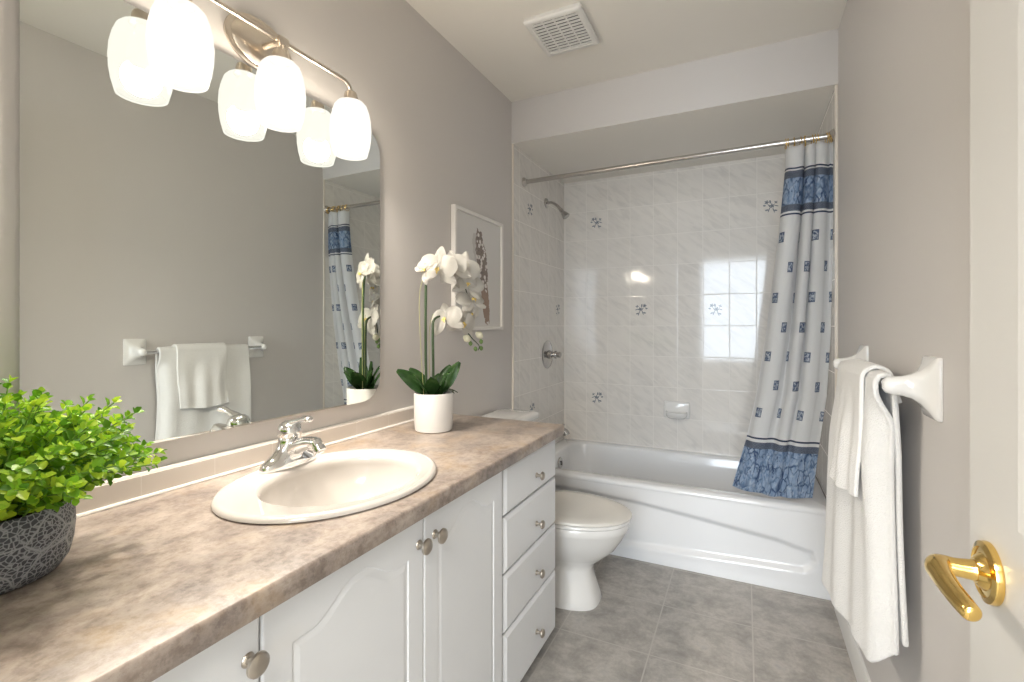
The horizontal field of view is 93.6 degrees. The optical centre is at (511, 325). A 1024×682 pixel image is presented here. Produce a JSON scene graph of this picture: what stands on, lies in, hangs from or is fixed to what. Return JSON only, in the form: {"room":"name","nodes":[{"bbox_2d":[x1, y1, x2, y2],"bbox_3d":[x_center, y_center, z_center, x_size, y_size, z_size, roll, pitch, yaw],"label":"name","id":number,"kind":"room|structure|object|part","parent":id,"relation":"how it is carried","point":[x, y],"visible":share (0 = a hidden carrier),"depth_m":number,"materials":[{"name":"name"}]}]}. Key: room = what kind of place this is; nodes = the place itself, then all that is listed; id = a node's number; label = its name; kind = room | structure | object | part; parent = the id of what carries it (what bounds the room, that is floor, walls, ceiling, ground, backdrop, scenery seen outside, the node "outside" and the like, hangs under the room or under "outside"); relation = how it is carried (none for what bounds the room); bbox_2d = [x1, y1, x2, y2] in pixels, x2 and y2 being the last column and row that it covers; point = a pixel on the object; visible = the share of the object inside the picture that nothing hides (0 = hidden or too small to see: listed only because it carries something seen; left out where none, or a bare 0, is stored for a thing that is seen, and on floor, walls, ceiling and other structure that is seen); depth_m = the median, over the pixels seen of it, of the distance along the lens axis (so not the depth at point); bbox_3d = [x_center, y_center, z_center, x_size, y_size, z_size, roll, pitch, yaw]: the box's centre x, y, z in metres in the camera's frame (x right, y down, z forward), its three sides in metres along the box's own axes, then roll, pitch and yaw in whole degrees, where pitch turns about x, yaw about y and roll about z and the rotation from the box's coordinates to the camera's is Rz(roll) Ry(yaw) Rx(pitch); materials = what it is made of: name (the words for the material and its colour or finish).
{"room":"bathroom","nodes":[
{"label":"bathroom","id":0,"kind":"room"},
{"bbox_2d":[0,0,511,486],"bbox_3d":[-0.400,-0.023,1.969,0.100,2.436,3.497,0,0,26],"label":"wall","id":1,"kind":"structure","parent":0,"point":[441,129],"depth_m":1.79,"materials":[{"name":"grey paint"}]},
{"bbox_2d":[19,0,379,449],"bbox_3d":[-0.672,-0.207,1.271,0.008,0.928,0.928,0,0,26],"label":"wall mirror","id":2,"kind":"object","parent":1,"relation":"attached to","point":[194,262],"visible":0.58,"depth_m":1.08,"materials":[{"name":"silver mirror"}]},
{"bbox_2d":[76,406,413,517],"bbox_3d":[-0.695,0.343,1.226,0.018,0.058,1.678,0,0,26],"label":"backsplash","id":3,"kind":"structure","parent":1,"relation":"attached to","point":[126,489],"depth_m":1.14,"materials":[{"name":"beige tile"}]},
{"bbox_2d":[145,0,370,160],"bbox_3d":[-0.609,-0.666,1.251,0.146,0.296,0.612,0,0,26],"label":"vanity light","id":4,"kind":"object","parent":1,"relation":"attached to","point":[179,37],"visible":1,"depth_m":1.20,"materials":[{"name":"white glass"}]},
{"bbox_3d":[-0.705,-0.600,1.025,0.122,0.164,0.122,0,0,26],"label":"lamp shade","id":5,"kind":"part","parent":4,"relation":"part of","materials":[{"name":"white glass"}]},
{"bbox_3d":[-0.623,-0.734,1.259,0.080,0.022,0.028,0,0,26],"label":"arm","id":6,"kind":"part","parent":4,"relation":"part of","materials":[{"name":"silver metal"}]},
{"bbox_3d":[-0.599,-0.600,1.245,0.122,0.164,0.122,0,0,26],"label":"lamp shade","id":7,"kind":"part","parent":4,"relation":"part of","materials":[{"name":"white glass"}]},
{"bbox_3d":[-0.492,-0.600,1.466,0.122,0.164,0.122,0,0,26],"label":"lamp shade","id":8,"kind":"part","parent":4,"relation":"part of","materials":[{"name":"white glass"}]},
{"bbox_2d":[451,204,502,329],"bbox_3d":[-0.156,-0.255,2.327,0.022,0.556,0.470,0,0,26],"label":"picture frame","id":9,"kind":"object","parent":1,"relation":"attached to","point":[481,236],"visible":0.72,"depth_m":2.36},
{"bbox_2d":[512,144,513,408],"bbox_3d":[0.005,0.093,2.677,0.012,2.204,0.012,0,0,26],"label":"trim","id":10,"kind":"structure","parent":1,"relation":"attached to","point":[512,144],"depth_m":2.67,"materials":[{"name":"grey paint"}]},
{"bbox_2d":[514,144,563,443],"bbox_3d":[0.190,-0.058,3.060,0.011,1.905,0.839,0,0,26],"label":"wall tile","id":11,"kind":"structure","parent":1,"relation":"attached to","point":[538,229],"depth_m":2.97,"materials":[{"name":"white tile"}]},
{"bbox_2d":[542,341,561,367],"bbox_3d":[0.272,0.190,3.106,0.098,0.182,0.182,0,0,26],"label":"shower valve","id":12,"kind":"object","parent":11,"relation":"attached to","point":[548,354],"visible":1,"depth_m":3.09,"materials":[{"name":"silver metal"}]},
{"bbox_3d":[0.286,0.190,3.099,0.066,0.052,0.052,0,0,26],"label":"handle","id":13,"kind":"part","parent":12,"relation":"part of","materials":[{"name":"silver metal"}]},
{"bbox_2d":[544,198,569,218],"bbox_3d":[0.291,-0.748,3.075,0.158,0.148,0.064,0,0,26],"label":"shower","id":14,"kind":"object","parent":11,"relation":"attached to","point":[565,215],"visible":1,"depth_m":3.06,"materials":[{"name":"silver metal"}]},
{"bbox_3d":[0.267,-0.768,3.087,0.103,0.064,0.018,0,0,26],"label":"arm","id":15,"kind":"part","parent":14,"relation":"part of","materials":[{"name":"silver metal"}]},
{"bbox_2d":[563,424,569,435],"bbox_3d":[0.297,0.670,3.091,0.156,0.078,0.051,0,0,26],"label":"tub spout","id":16,"kind":"object","parent":11,"relation":"attached to","point":[566,432],"visible":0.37,"depth_m":3.05,"materials":[{"name":"silver metal"}]},
{"bbox_2d":[522,129,834,186],"bbox_3d":[0.717,-0.819,2.417,1.507,0.079,0.054,0,0,30],"label":"shower rod","id":17,"kind":"object","parent":11,"relation":"attached to","point":[525,181],"visible":0.96,"depth_m":2.33,"materials":[{"name":"silver metal"}]},
{"bbox_2d":[732,141,832,498],"bbox_3d":[1.214,0.002,2.185,0.404,1.590,0.152,0,0,30],"label":"shower curtain","id":18,"kind":"object","parent":17,"relation":"hanging from","point":[779,457],"visible":1,"depth_m":2.15,"materials":[{"name":"white fabric"}]},
{"bbox_2d":[405,0,846,101],"bbox_3d":[0.330,-1.291,1.616,1.720,0.100,3.497,0,0,26],"label":"ceiling","id":19,"kind":"structure","parent":0,"point":[635,36],"depth_m":2.02,"materials":[{"name":"paint"}]},
{"bbox_2d":[523,2,599,56],"bbox_3d":[0.212,-1.229,2.017,0.244,0.024,0.276,0,0,26],"label":"ceiling vent","id":20,"kind":"object","parent":19,"relation":"in","point":[565,29],"visible":1,"depth_m":1.99,"materials":[{"name":"white paint"}]},
{"bbox_2d":[511,29,837,182],"bbox_3d":[0.867,-1.126,2.726,1.520,0.231,0.851,0,0,26],"label":"soffit","id":21,"kind":"structure","parent":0,"point":[782,90],"depth_m":2.41,"materials":[{"name":"grey paint"}]},
{"bbox_2d":[521,554,856,681],"bbox_3d":[0.330,1.245,1.616,1.720,0.100,3.497,0,0,26],"label":"floor","id":22,"kind":"structure","parent":0,"point":[651,622],"depth_m":1.85,"materials":[{"name":"grey tile"}]},
{"bbox_2d":[152,440,554,681],"bbox_3d":[-0.436,0.801,1.128,0.562,0.787,1.722,0,0,26],"label":"vanity cabinet","id":23,"kind":"object","parent":22,"relation":"on","point":[465,592],"visible":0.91,"depth_m":1.08,"materials":[{"name":"white wood"}]},
{"bbox_3d":[-0.460,0.765,0.524,0.019,0.700,0.394,0,0,26],"label":"door","id":24,"kind":"part","parent":23,"relation":"part of","materials":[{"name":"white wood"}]},
{"bbox_3d":[-0.360,0.473,0.673,0.030,0.034,0.034,0,0,26],"label":"door knob","id":25,"kind":"part","parent":23,"relation":"part of","materials":[{"name":"silver metal"}]},
{"bbox_2d":[0,414,563,681],"bbox_3d":[-0.435,0.388,1.135,0.558,0.037,1.741,0,0,26],"label":"countertop","id":26,"kind":"structure","parent":23,"relation":"on","point":[142,588],"depth_m":0.74,"materials":[{"name":"brown laminate"}]},
{"bbox_2d":[0,375,167,594],"bbox_3d":[-0.744,0.223,0.689,0.379,0.292,0.446,0,0,26],"label":"potted plant","id":27,"kind":"object","parent":26,"relation":"on","point":[41,460],"visible":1,"depth_m":0.68,"materials":[{"name":"green plant"}]},
{"bbox_3d":[-0.768,0.318,0.698,0.201,0.104,0.201,0,0,26],"label":"pot","id":28,"kind":"part","parent":27,"relation":"part of","materials":[{"name":"grey ceramic"}]},
{"bbox_2d":[259,416,326,473],"bbox_3d":[-0.531,0.293,1.217,0.152,0.134,0.162,0,0,26],"label":"faucet","id":29,"kind":"object","parent":26,"relation":"on","point":[291,450],"visible":1,"depth_m":1.20,"materials":[{"name":"silver metal"}]},
{"bbox_3d":[-0.541,0.248,1.221,0.097,0.044,0.033,0,0,26],"label":"lever","id":30,"kind":"part","parent":29,"relation":"part of","materials":[{"name":"silver metal"}]},
{"bbox_3d":[-0.532,0.310,1.217,0.106,0.065,0.051,0,0,26],"label":"spout","id":31,"kind":"part","parent":29,"relation":"part of","materials":[{"name":"silver metal"}]},
{"bbox_2d":[211,448,436,523],"bbox_3d":[-0.418,0.434,1.145,0.440,0.154,0.532,0,0,26],"label":"sink","id":32,"kind":"object","parent":26,"relation":"in","point":[346,482],"visible":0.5,"depth_m":1.22,"materials":[{"name":"white ceramic"}]},
{"bbox_2d":[396,246,485,433],"bbox_3d":[-0.234,0.043,1.732,0.325,0.653,0.166,0,0,-42],"label":"potted orchid","id":33,"kind":"object","parent":26,"relation":"on","point":[433,400],"visible":1,"depth_m":1.70,"materials":[{"name":"white plant"}]},
{"bbox_3d":[-0.304,-0.188,1.684,0.091,0.094,0.030,0,0,9],"label":"flower","id":34,"kind":"part","parent":33,"relation":"part of","materials":[{"name":"white plant"}]},
{"bbox_3d":[-0.277,0.303,1.703,0.138,0.133,0.138,0,0,26],"label":"pot","id":35,"kind":"part","parent":33,"relation":"part of","materials":[{"name":"white ceramic"}]},
{"bbox_3d":[-0.262,-0.214,1.712,0.143,0.138,0.025,0,0,7],"label":"flower","id":36,"kind":"part","parent":33,"relation":"part of","materials":[{"name":"white plant"}]},
{"bbox_3d":[-0.231,0.015,1.757,0.213,0.469,0.016,0,0,-44],"label":"stem","id":37,"kind":"part","parent":33,"relation":"part of","materials":[{"name":"green plant"}]},
{"bbox_3d":[-0.231,-0.022,1.728,0.125,0.123,0.048,0,0,26],"label":"flower","id":38,"kind":"part","parent":33,"relation":"part of","materials":[{"name":"white plant"}]},
{"bbox_3d":[-0.213,-0.214,1.743,0.134,0.115,0.032,0,0,18],"label":"flower","id":39,"kind":"part","parent":33,"relation":"part of","materials":[{"name":"white plant"}]},
{"bbox_3d":[-0.208,0.106,1.766,0.202,0.287,0.023,0,0,-39],"label":"stem","id":40,"kind":"part","parent":33,"relation":"part of","materials":[{"name":"green plant"}]},
{"bbox_3d":[-0.187,-0.017,1.771,0.118,0.126,0.025,0,0,-36],"label":"flower","id":41,"kind":"part","parent":33,"relation":"part of","materials":[{"name":"white plant"}]},
{"bbox_3d":[-0.181,-0.207,1.772,0.130,0.134,0.026,0,0,-2],"label":"flower","id":42,"kind":"part","parent":33,"relation":"part of","materials":[{"name":"white plant"}]},
{"bbox_3d":[-0.165,-0.147,1.798,0.121,0.103,0.059,0,0,-6],"label":"flower","id":43,"kind":"part","parent":33,"relation":"part of","materials":[{"name":"white plant"}]},
{"bbox_3d":[-0.163,-0.092,1.807,0.120,0.091,0.067,0,0,-39],"label":"flower","id":44,"kind":"part","parent":33,"relation":"part of","materials":[{"name":"white plant"}]},
{"bbox_3d":[-0.156,-0.055,1.803,0.074,0.062,0.030,0,0,-29],"label":"flower","id":45,"kind":"part","parent":33,"relation":"part of","materials":[{"name":"white plant"}]},
{"bbox_3d":[-0.287,0.765,0.880,0.019,0.700,0.391,0,0,26],"label":"door","id":46,"kind":"part","parent":23,"relation":"part of","materials":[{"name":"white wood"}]},
{"bbox_3d":[-0.188,0.473,1.030,0.030,0.034,0.034,0,0,26],"label":"door knob","id":47,"kind":"part","parent":23,"relation":"part of","materials":[{"name":"silver metal"}]},
{"bbox_3d":[-0.162,0.473,1.083,0.030,0.034,0.034,0,0,26],"label":"door knob","id":48,"kind":"part","parent":23,"relation":"part of","materials":[{"name":"silver metal"}]},
{"bbox_3d":[-0.118,0.765,1.228,0.019,0.700,0.378,0,0,26],"label":"door","id":49,"kind":"part","parent":23,"relation":"part of","materials":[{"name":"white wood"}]},
{"bbox_3d":[0.064,1.020,1.606,0.019,0.214,0.424,0,0,26],"label":"drawer","id":50,"kind":"part","parent":23,"relation":"part of","materials":[{"name":"white wood"}]},
{"bbox_3d":[0.064,0.822,1.606,0.019,0.169,0.424,0,0,26],"label":"drawer","id":51,"kind":"part","parent":23,"relation":"part of","materials":[{"name":"white wood"}]},
{"bbox_3d":[0.064,0.649,1.606,0.019,0.165,0.424,0,0,26],"label":"drawer","id":52,"kind":"part","parent":23,"relation":"part of","materials":[{"name":"white wood"}]},
{"bbox_3d":[0.064,0.488,1.606,0.019,0.146,0.424,0,0,26],"label":"drawer","id":53,"kind":"part","parent":23,"relation":"part of","materials":[{"name":"white wood"}]},
{"bbox_3d":[0.095,1.032,1.615,0.030,0.028,0.028,0,0,26],"label":"drawer knob","id":54,"kind":"part","parent":23,"relation":"part of","materials":[{"name":"silver metal"}]},
{"bbox_3d":[0.095,0.833,1.615,0.030,0.028,0.028,0,0,26],"label":"drawer knob","id":55,"kind":"part","parent":23,"relation":"part of","materials":[{"name":"silver metal"}]},
{"bbox_3d":[0.095,0.668,1.615,0.030,0.028,0.028,0,0,26],"label":"drawer knob","id":56,"kind":"part","parent":23,"relation":"part of","materials":[{"name":"silver metal"}]},
{"bbox_3d":[0.095,0.505,1.615,0.030,0.028,0.028,0,0,26],"label":"drawer knob","id":57,"kind":"part","parent":23,"relation":"part of","materials":[{"name":"silver metal"}]},
{"bbox_2d":[479,408,631,610],"bbox_3d":[0.175,0.814,2.176,0.726,0.762,0.468,0,0,26],"label":"toilet","id":58,"kind":"object","parent":22,"relation":"on","point":[588,527],"visible":0.41,"depth_m":2.03,"materials":[{"name":"ceramic"}]},
{"bbox_3d":[-0.053,0.451,2.286,0.220,0.036,0.468,0,0,26],"label":"tank lid","id":59,"kind":"part","parent":58,"relation":"part of","materials":[{"name":"white ceramic"}]},
{"bbox_3d":[0.280,0.804,2.125,0.492,0.020,0.382,0,0,26],"label":"lid","id":60,"kind":"part","parent":58,"relation":"part of","materials":[{"name":"plastic"}]},
{"bbox_3d":[0.279,0.824,2.126,0.485,0.016,0.376,0,0,26],"label":"seat","id":61,"kind":"part","parent":58,"relation":"part of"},
{"bbox_2d":[553,439,830,599],"bbox_3d":[0.881,0.999,2.756,1.497,0.391,0.764,0,0,26],"label":"bathtub","id":62,"kind":"object","parent":22,"relation":"on","point":[688,514],"visible":0.59,"depth_m":2.36,"materials":[{"name":"white ceramic"}]},
{"bbox_3d":[0.312,0.876,3.065,0.021,0.074,0.074,0,0,26],"label":"overflow plate","id":63,"kind":"part","parent":62,"relation":"part of","materials":[{"name":"silver metal"}]},
{"bbox_2d":[838,0,969,681],"bbox_3d":[1.059,-0.023,1.264,0.100,2.436,3.497,0,0,26],"label":"wall","id":64,"kind":"structure","parent":0,"point":[904,65],"depth_m":1.08,"materials":[{"name":"grey paint"}]},
{"bbox_2d":[815,87,834,497],"bbox_3d":[1.549,-0.058,2.403,0.010,1.905,0.839,0,0,26],"label":"wall tile","id":65,"kind":"structure","parent":64,"relation":"attached to","point":[827,124],"depth_m":2.16,"materials":[{"name":"white tile"}]},
{"bbox_2d":[835,85,837,390],"bbox_3d":[1.363,0.093,2.020,0.012,2.204,0.012,0,0,26],"label":"trim","id":66,"kind":"structure","parent":64,"relation":"attached to","point":[836,86],"depth_m":2.02,"materials":[{"name":"white paint"}]},
{"bbox_2d":[834,608,870,681],"bbox_3d":[0.827,1.150,0.914,0.014,0.090,2.446,0,0,26],"label":"baseboard","id":67,"kind":"structure","parent":64,"relation":"attached to","point":[859,668],"depth_m":1.68,"materials":[{"name":"white paint"}]},
{"bbox_2d":[833,345,942,421],"bbox_3d":[0.970,0.129,1.295,0.086,0.128,0.729,0,0,26],"label":"towel bar","id":68,"kind":"object","parent":64,"relation":"attached to","point":[924,386],"visible":0.87,"depth_m":0.98,"materials":[{"name":"white ceramic"}]},
{"bbox_2d":[822,360,908,662],"bbox_3d":[0.929,0.456,1.294,0.109,0.701,0.462,0,0,26],"label":"bath towel","id":69,"kind":"object","parent":68,"relation":"hanging from","point":[863,573],"visible":0.77,"depth_m":1.12,"materials":[{"name":"white fabric"}]},
{"bbox_2d":[828,359,901,496],"bbox_3d":[0.916,0.262,1.265,0.121,0.336,0.256,0,0,26],"label":"hand towel","id":70,"kind":"object","parent":69,"relation":"on","point":[844,466],"visible":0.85,"depth_m":1.24,"materials":[{"name":"white fabric"}]},
{"bbox_3d":[1.072,-0.023,3.150,1.520,2.436,0.090,0,0,26],"label":"wall","id":71,"kind":"structure","parent":0,"visible":0},
{"bbox_2d":[564,183,564,438],"bbox_3d":[0.373,-0.103,3.423,0.007,1.815,0.006,0,0,26],"label":"trim","id":72,"kind":"structure","parent":71,"relation":"attached to","point":[564,183],"depth_m":3.42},
{"bbox_2d":[565,154,784,456],"bbox_3d":[1.050,-0.058,3.104,1.500,1.905,0.011,0,0,26],"label":"wall tile","id":73,"kind":"structure","parent":71,"relation":"attached to","point":[669,273],"depth_m":3.11,"materials":[{"name":"white tile"}]},
{"bbox_2d":[664,401,689,418],"bbox_3d":[1.044,0.543,3.062,0.160,0.108,0.072,0,0,26],"label":"soap dish","id":74,"kind":"object","parent":73,"relation":"attached to","point":[672,409],"visible":1,"depth_m":3.07,"materials":[{"name":"white ceramic"}]},
{"bbox_2d":[666,411,686,418],"bbox_3d":[1.043,0.573,3.058,0.132,0.043,0.064,0,0,26],"label":"tray","id":75,"kind":"object","parent":74,"relation":"on","point":[669,414],"depth_m":3.04,"materials":[{"name":"white ceramic"}]},
{"bbox_3d":[-0.408,-0.023,0.092,1.520,2.436,0.110,0,0,26],"label":"wall","id":76,"kind":"structure","parent":0,"visible":0},
{"bbox_2d":[924,0,1023,681],"bbox_3d":[0.375,0.174,0.234,0.098,2.018,0.811,0,0,26],"label":"door","id":77,"kind":"structure","parent":76,"relation":"in","point":[994,607],"depth_m":0.53,"materials":[{"name":"white paint"}]},
{"bbox_3d":[0.487,0.279,0.516,0.055,0.027,0.117,0,0,26],"label":"lever","id":78,"kind":"part","parent":77,"relation":"part of","materials":[{"name":"gold metal"}]},
{"bbox_3d":[0.532,0.279,0.544,0.015,0.068,0.068,0,0,26],"label":"handle","id":79,"kind":"part","parent":77,"relation":"part of","materials":[{"name":"gold metal"}]}
]}

